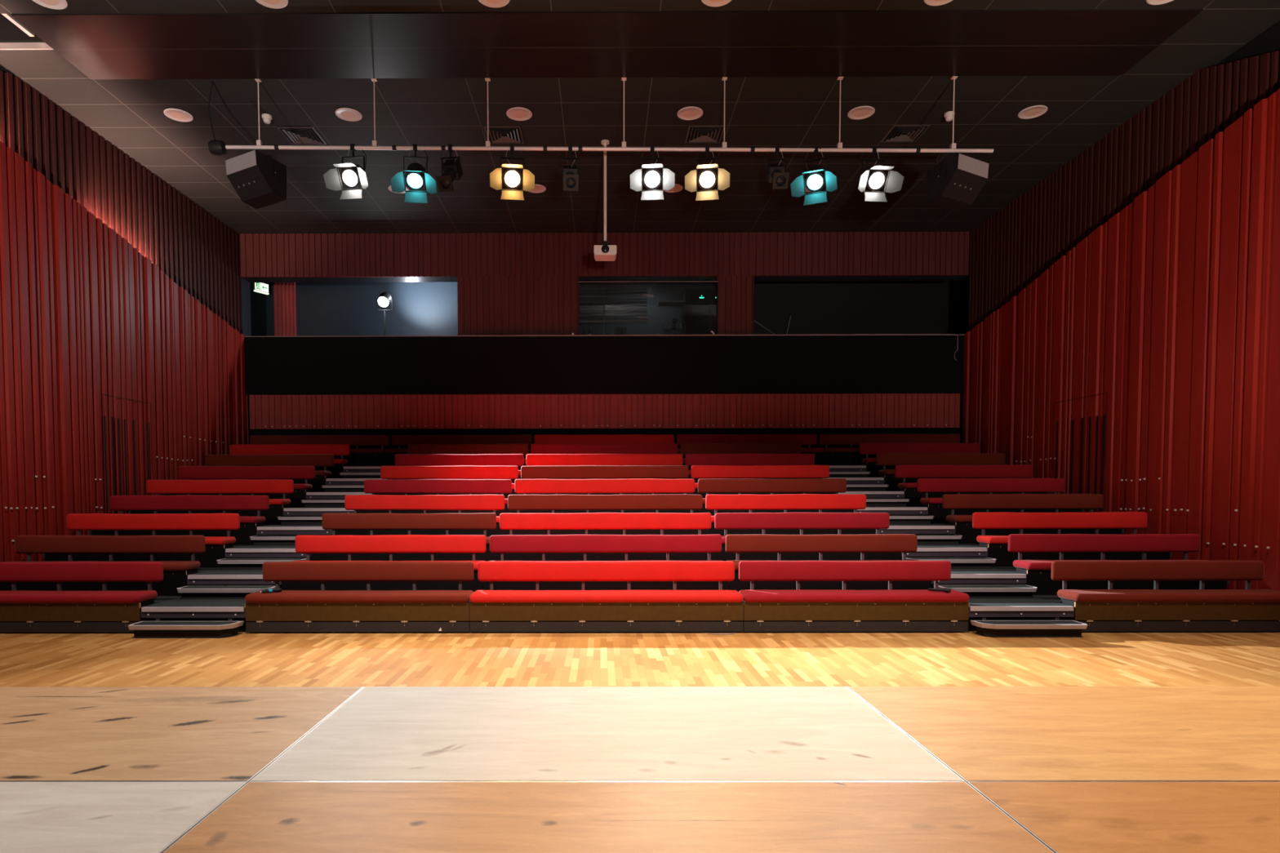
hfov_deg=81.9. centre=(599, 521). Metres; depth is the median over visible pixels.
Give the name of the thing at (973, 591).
step
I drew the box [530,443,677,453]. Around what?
bench
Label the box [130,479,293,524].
bench
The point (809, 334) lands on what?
cable
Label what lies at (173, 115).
grille
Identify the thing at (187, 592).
step
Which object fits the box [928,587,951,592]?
microphone
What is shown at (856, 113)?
grille
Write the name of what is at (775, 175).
lamp
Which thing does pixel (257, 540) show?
step
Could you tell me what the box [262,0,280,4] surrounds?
grille
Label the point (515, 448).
bench
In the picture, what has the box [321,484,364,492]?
step
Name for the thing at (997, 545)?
bench
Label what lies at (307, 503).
step
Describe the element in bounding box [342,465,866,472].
platform
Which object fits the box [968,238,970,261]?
ceiling
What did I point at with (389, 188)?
ceiling speaker
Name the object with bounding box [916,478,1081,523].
bench
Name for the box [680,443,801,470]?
bench
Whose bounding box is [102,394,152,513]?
door
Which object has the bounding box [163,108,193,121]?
ceiling speaker
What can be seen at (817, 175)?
lamp
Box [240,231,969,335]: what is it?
wall
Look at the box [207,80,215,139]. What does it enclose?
cable
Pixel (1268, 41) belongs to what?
wall
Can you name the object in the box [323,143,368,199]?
lamp
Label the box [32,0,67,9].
ceiling speaker
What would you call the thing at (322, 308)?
wall
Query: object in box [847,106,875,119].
ceiling speaker
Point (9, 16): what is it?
light
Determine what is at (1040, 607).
platform
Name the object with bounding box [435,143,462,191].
lamp
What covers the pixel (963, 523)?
bench
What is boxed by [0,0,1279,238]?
ceiling
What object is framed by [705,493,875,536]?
bench
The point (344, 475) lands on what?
step
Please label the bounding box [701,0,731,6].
ceiling speaker
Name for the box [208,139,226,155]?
cable coil
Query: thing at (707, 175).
lamp
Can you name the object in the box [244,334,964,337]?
trim
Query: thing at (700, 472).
bench
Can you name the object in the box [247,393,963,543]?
wall
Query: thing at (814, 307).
wall
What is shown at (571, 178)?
lamp
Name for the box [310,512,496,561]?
bench
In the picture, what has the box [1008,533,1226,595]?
bench
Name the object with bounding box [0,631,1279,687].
floor
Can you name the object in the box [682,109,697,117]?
grille
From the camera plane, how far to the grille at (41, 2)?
8.81 m
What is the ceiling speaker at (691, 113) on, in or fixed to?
attached to the ceiling at (761, 112)
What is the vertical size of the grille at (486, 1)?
0.005 m
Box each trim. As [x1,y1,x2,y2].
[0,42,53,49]
[240,251,251,336]
[243,275,966,282]
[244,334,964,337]
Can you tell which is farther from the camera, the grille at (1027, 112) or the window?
the window
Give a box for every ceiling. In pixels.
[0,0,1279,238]
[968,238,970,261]
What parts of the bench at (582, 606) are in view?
post, post, post, kick panel, backrest, seat, panel, post, post, post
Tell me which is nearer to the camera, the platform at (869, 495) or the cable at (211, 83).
the cable at (211, 83)
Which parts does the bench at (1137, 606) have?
post, seat frame, post, post, backrest, seat, panel, kick panel, post, post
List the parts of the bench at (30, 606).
post, post, kick panel, panel, seat, backrest, post, seat frame, post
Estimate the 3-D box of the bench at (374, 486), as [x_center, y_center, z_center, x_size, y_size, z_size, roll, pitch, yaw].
[-2.780,-0.349,12.513,2.586,0.758,0.535,0,2,0]
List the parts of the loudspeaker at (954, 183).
panel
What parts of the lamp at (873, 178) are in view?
barn door, barn door, gel frame, barn door, barn door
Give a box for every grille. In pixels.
[39,0,58,4]
[169,111,186,119]
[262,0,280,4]
[340,111,356,119]
[485,0,502,3]
[511,110,526,118]
[531,186,542,191]
[668,186,679,191]
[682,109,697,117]
[709,0,724,2]
[853,109,869,116]
[1023,108,1041,116]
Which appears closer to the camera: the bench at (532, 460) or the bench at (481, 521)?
the bench at (481, 521)
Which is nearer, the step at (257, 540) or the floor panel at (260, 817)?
the floor panel at (260, 817)
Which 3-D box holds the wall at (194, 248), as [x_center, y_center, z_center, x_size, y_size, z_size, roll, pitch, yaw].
[-8.249,-4.895,11.941,0.110,2.900,9.800,0,2,0]
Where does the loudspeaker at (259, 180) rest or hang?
hanging from the pipe
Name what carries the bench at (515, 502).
on the platform at (960, 550)
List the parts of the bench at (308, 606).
post, post, panel, kick panel, seat, backrest, post, post, post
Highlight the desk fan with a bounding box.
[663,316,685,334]
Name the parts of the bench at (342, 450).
backrest, panel, seat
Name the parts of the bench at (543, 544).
post, post, post, backrest, seat, panel, post, post, post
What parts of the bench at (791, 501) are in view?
seat, backrest, panel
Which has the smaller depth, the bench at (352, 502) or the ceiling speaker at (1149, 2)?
the ceiling speaker at (1149, 2)
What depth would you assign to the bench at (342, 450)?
15.55 m
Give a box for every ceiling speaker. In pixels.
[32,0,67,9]
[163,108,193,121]
[255,0,288,8]
[334,107,362,121]
[387,185,409,193]
[478,0,510,7]
[506,106,532,120]
[528,184,546,192]
[663,183,683,192]
[677,106,702,119]
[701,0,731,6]
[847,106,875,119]
[924,0,952,5]
[1017,105,1048,119]
[1146,0,1173,4]
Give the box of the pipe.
[225,75,993,152]
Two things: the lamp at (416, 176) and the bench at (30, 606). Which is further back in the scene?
the lamp at (416, 176)
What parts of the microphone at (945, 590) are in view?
handle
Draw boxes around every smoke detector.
[262,113,271,124]
[943,111,952,121]
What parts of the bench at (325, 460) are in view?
panel, backrest, seat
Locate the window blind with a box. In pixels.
[579,288,647,322]
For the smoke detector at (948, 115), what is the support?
attached to the ceiling at (761, 112)
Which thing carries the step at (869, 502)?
on the platform at (908, 510)
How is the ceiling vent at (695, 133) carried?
in the ceiling at (761, 112)
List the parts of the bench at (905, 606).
post, post, post, backrest, seat, kick panel, panel, post, post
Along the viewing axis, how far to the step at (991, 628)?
8.21 m
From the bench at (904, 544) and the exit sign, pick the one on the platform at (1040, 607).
the bench at (904, 544)
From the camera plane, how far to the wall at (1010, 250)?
12.22 m
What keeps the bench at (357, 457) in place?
on the platform at (832, 468)
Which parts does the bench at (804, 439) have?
backrest, seat, panel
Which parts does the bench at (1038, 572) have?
post, seat frame, post, post, backrest, seat, panel, post, post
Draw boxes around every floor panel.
[0,686,363,782]
[0,782,247,852]
[162,782,1053,852]
[248,686,964,782]
[847,686,1279,782]
[967,782,1279,852]
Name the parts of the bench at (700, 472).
backrest, panel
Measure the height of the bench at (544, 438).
0.757 m
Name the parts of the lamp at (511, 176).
barn door, gel frame, barn door, barn door, barn door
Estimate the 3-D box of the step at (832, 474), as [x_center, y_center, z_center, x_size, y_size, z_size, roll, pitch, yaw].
[4.884,-0.944,14.955,1.195,0.136,0.315,0,2,0]
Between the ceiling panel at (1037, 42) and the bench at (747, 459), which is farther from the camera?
the bench at (747, 459)
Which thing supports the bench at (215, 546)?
on the platform at (997, 575)
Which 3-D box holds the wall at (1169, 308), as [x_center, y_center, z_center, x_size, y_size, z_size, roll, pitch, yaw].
[8.175,-2.717,6.983,0.111,8.100,19.240,0,2,0]
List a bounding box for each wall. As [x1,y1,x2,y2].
[0,71,241,333]
[0,141,248,568]
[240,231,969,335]
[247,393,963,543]
[248,393,959,429]
[249,281,457,336]
[579,282,716,334]
[754,276,965,334]
[960,88,1279,591]
[964,261,969,333]
[968,50,1279,331]
[1214,20,1279,66]
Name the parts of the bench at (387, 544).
post, post, panel, seat, backrest, post, post, post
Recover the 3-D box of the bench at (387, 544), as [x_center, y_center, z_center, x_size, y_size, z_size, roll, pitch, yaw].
[-2.790,0.563,9.665,2.586,0.757,0.535,0,2,0]
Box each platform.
[0,595,1278,632]
[42,543,1172,560]
[88,523,1124,535]
[128,506,1084,516]
[162,491,1049,499]
[186,566,1229,590]
[191,477,884,485]
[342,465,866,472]
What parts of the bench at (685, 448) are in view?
panel, backrest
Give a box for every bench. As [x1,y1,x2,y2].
[0,535,205,595]
[0,561,163,632]
[44,513,239,568]
[91,494,269,544]
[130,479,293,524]
[164,466,315,506]
[193,453,333,492]
[229,444,350,478]
[244,561,473,632]
[249,435,389,466]
[281,534,485,592]
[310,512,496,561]
[335,494,504,536]
[356,479,511,515]
[375,465,518,498]
[385,434,531,466]
[395,453,523,483]
[407,443,528,470]
[469,560,743,631]
[483,534,728,590]
[493,512,717,560]
[502,494,707,535]
[510,478,699,513]
[516,465,692,494]
[526,453,686,479]
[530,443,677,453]
[533,434,674,444]
[676,434,823,465]
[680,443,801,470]
[685,453,814,483]
[691,465,835,497]
[697,478,853,515]
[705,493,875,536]
[714,512,901,561]
[725,533,931,591]
[738,560,968,631]
[818,434,959,465]
[859,443,980,477]
[875,453,1004,491]
[894,464,1047,506]
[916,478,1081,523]
[942,493,1122,542]
[972,511,1169,566]
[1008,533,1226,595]
[1051,560,1279,631]
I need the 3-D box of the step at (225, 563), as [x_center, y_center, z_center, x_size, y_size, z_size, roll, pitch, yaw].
[-4.693,0.590,10.245,1.195,0.136,0.315,0,2,0]
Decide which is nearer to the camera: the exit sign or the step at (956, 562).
the step at (956, 562)
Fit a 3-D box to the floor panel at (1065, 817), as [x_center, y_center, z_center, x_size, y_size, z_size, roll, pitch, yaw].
[2.019,1.155,1.561,1.996,0.828,0.997,0,2,0]
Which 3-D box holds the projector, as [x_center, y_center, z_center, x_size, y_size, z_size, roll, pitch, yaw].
[0.099,-5.415,12.382,0.380,1.925,0.352,0,2,0]
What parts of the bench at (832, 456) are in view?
seat, panel, backrest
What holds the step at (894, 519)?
on the platform at (932, 528)
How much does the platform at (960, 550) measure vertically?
0.267 m
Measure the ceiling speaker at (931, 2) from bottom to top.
0.014 m
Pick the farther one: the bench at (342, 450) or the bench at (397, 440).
the bench at (397, 440)
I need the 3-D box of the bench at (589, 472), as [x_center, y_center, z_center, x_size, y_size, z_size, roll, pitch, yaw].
[0.099,-0.658,13.452,3.151,0.758,0.535,0,2,0]
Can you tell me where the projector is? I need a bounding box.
[594,139,617,261]
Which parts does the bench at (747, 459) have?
panel, backrest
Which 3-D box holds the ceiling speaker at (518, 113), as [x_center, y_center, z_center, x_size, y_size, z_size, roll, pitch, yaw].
[-1.244,-6.330,11.435,0.400,0.014,0.400,0,2,0]
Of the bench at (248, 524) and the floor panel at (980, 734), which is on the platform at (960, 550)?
the bench at (248, 524)
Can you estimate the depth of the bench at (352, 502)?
11.74 m
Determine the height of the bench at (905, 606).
0.777 m
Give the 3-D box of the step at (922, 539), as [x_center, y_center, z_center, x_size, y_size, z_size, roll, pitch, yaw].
[4.871,0.272,11.157,1.195,0.136,0.315,0,2,0]
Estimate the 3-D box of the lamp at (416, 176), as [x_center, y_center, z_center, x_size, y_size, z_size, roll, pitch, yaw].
[-2.616,-4.965,10.442,0.624,0.810,0.559,0,2,-6]
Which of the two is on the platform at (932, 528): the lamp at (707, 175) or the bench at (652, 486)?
the bench at (652, 486)
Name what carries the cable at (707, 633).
on the floor
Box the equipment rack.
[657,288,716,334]
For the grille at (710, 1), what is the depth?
8.80 m
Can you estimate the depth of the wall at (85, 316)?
11.43 m
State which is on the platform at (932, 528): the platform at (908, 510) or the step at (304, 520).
the step at (304, 520)
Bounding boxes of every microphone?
[260,587,281,593]
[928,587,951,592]
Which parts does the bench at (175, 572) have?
post, post, panel, seat, backrest, post, post, seat frame, post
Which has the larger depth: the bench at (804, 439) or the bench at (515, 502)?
the bench at (804, 439)
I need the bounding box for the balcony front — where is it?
[244,335,964,395]
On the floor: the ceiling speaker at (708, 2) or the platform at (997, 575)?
the platform at (997, 575)
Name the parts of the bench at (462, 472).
panel, backrest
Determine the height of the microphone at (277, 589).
0.053 m
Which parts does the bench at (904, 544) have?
post, post, post, backrest, seat, panel, post, post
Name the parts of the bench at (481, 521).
panel, backrest, seat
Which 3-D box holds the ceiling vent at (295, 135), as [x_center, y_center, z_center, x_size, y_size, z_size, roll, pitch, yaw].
[-4.885,-6.349,12.119,0.580,0.019,0.580,0,2,0]
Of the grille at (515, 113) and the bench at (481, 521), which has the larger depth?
the grille at (515, 113)
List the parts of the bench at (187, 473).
panel, backrest, seat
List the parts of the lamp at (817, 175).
barn door, barn door, gel frame, barn door, barn door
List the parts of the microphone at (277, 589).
handle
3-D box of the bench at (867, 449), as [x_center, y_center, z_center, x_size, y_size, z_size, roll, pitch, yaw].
[6.764,-1.276,15.324,2.548,0.758,0.535,0,2,0]
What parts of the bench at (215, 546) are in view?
post, panel, backrest, post, post, seat, seat frame, post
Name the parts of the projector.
casing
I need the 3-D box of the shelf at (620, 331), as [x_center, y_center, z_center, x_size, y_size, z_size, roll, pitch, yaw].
[0.539,-4.420,17.587,0.220,0.500,0.030,0,2,0]
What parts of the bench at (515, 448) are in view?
backrest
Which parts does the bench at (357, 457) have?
backrest, panel, seat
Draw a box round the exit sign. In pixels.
[253,282,269,294]
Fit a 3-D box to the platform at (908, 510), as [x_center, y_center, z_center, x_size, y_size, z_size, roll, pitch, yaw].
[0.097,-0.119,12.770,15.960,0.267,0.969,0,2,0]
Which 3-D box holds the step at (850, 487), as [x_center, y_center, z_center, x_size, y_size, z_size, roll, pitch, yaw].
[4.881,-0.640,14.005,1.195,0.136,0.315,0,2,0]
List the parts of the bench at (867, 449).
seat, panel, backrest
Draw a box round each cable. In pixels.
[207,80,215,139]
[480,333,958,360]
[706,632,734,635]
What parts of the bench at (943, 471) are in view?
seat, backrest, panel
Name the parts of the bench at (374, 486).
panel, backrest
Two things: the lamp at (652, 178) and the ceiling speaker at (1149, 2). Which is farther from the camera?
the lamp at (652, 178)
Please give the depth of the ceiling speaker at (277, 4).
8.83 m
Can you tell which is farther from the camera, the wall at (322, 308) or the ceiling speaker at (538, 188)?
the wall at (322, 308)
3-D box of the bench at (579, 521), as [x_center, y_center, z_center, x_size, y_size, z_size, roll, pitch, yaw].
[0.089,0.255,10.604,3.151,0.757,0.535,0,2,0]
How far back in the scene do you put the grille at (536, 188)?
14.25 m
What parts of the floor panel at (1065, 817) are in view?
frame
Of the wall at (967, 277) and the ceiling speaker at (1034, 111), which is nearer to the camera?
the ceiling speaker at (1034, 111)
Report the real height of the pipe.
1.055 m
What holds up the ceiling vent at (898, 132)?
in the ceiling at (761, 112)
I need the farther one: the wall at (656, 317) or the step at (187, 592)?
the wall at (656, 317)
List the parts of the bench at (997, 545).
seat frame, post, seat, backrest, panel, post, post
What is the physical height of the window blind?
1.880 m
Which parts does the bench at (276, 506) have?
panel, backrest, seat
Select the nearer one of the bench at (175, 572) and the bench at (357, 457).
the bench at (175, 572)
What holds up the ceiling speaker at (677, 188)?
attached to the ceiling at (761, 112)
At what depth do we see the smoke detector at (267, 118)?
11.45 m
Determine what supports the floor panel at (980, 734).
on the floor
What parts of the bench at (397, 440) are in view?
seat, panel, backrest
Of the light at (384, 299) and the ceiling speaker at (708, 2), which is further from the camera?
the light at (384, 299)
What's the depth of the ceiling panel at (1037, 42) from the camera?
9.61 m
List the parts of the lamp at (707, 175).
barn door, gel frame, barn door, barn door, barn door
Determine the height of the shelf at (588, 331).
0.500 m
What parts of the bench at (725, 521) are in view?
seat, post, backrest, panel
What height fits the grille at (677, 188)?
0.005 m
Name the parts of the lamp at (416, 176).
barn door, gel frame, barn door, barn door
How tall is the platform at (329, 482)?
0.267 m
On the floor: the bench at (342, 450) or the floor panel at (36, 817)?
the floor panel at (36, 817)
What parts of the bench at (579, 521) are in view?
backrest, panel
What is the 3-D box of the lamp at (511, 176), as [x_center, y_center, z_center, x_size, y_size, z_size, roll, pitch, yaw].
[-1.234,-4.962,10.438,0.624,0.798,0.572,0,2,-7]
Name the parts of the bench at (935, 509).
seat, backrest, panel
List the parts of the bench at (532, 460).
backrest, panel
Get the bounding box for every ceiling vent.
[277,127,326,144]
[484,126,524,143]
[684,125,724,142]
[880,124,930,142]
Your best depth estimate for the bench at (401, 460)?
14.59 m
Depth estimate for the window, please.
16.78 m
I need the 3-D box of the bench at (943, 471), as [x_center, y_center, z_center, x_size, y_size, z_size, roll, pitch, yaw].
[6.757,-0.667,13.426,2.548,0.756,0.535,0,2,0]
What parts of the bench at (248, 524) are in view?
panel, backrest, seat, seat frame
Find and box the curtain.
[273,282,297,336]
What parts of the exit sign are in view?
panel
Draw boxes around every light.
[0,13,41,40]
[376,292,391,335]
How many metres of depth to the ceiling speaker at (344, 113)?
11.44 m
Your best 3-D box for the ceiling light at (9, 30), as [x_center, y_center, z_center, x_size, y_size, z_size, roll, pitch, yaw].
[-7.791,-6.767,9.355,1.270,0.850,0.801,0,2,0]
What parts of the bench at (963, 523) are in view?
seat frame, seat, backrest, panel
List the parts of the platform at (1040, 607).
leg, leg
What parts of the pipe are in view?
drop rod, drop rod, drop rod, drop rod, drop rod, drop rod, drop rod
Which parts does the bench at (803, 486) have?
backrest, panel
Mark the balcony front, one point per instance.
(664, 364)
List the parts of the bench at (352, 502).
panel, backrest, seat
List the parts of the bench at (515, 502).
panel, backrest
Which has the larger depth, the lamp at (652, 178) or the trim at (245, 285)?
the trim at (245, 285)
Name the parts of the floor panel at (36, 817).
frame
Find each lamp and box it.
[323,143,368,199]
[390,143,436,203]
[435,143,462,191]
[489,144,534,199]
[557,144,579,191]
[630,145,675,199]
[684,145,729,200]
[764,145,789,189]
[790,145,837,205]
[857,146,903,201]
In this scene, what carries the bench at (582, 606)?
on the platform at (1040, 607)
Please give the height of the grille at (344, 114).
0.005 m
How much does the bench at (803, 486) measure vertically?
0.756 m
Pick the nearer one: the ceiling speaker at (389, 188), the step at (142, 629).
the step at (142, 629)
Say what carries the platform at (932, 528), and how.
on the floor
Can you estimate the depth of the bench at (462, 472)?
13.64 m
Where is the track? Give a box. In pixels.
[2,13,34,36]
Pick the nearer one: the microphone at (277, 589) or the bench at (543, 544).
the microphone at (277, 589)
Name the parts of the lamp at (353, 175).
barn door, barn door, gel frame, barn door, barn door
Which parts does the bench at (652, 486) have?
panel, backrest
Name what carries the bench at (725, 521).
on the platform at (997, 575)
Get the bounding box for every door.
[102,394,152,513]
[1052,392,1107,512]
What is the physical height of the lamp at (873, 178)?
0.798 m
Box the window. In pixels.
[577,277,718,334]
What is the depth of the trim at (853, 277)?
16.99 m
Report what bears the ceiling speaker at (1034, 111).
attached to the ceiling at (761, 112)
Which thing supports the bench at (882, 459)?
on the platform at (869, 495)
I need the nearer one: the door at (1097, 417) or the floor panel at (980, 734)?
the floor panel at (980, 734)
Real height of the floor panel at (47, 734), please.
0.828 m
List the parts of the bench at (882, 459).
seat, panel, backrest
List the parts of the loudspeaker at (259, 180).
panel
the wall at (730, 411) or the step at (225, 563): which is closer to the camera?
the step at (225, 563)
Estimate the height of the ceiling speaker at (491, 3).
0.014 m
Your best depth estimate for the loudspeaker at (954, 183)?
10.44 m
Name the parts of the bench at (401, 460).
backrest, panel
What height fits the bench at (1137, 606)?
0.778 m
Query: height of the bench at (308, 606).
0.778 m
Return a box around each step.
[128,621,244,638]
[177,586,279,599]
[216,558,306,569]
[248,535,296,545]
[276,515,322,524]
[301,499,344,507]
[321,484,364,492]
[338,472,380,478]
[829,471,870,477]
[846,484,888,491]
[866,498,910,506]
[889,515,933,524]
[906,557,996,568]
[915,534,962,544]
[933,585,1037,598]
[970,620,1087,637]
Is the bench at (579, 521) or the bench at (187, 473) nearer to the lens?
the bench at (579, 521)
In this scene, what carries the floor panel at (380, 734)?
on the floor
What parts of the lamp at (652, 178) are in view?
barn door, gel frame, barn door, barn door, barn door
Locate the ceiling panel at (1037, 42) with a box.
[11,8,1203,79]
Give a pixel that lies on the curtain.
(284, 293)
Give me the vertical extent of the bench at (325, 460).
0.757 m
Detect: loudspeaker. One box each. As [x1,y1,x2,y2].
[225,144,286,208]
[926,152,988,212]
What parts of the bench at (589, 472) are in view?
panel, backrest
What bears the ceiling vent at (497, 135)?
in the ceiling at (761, 112)

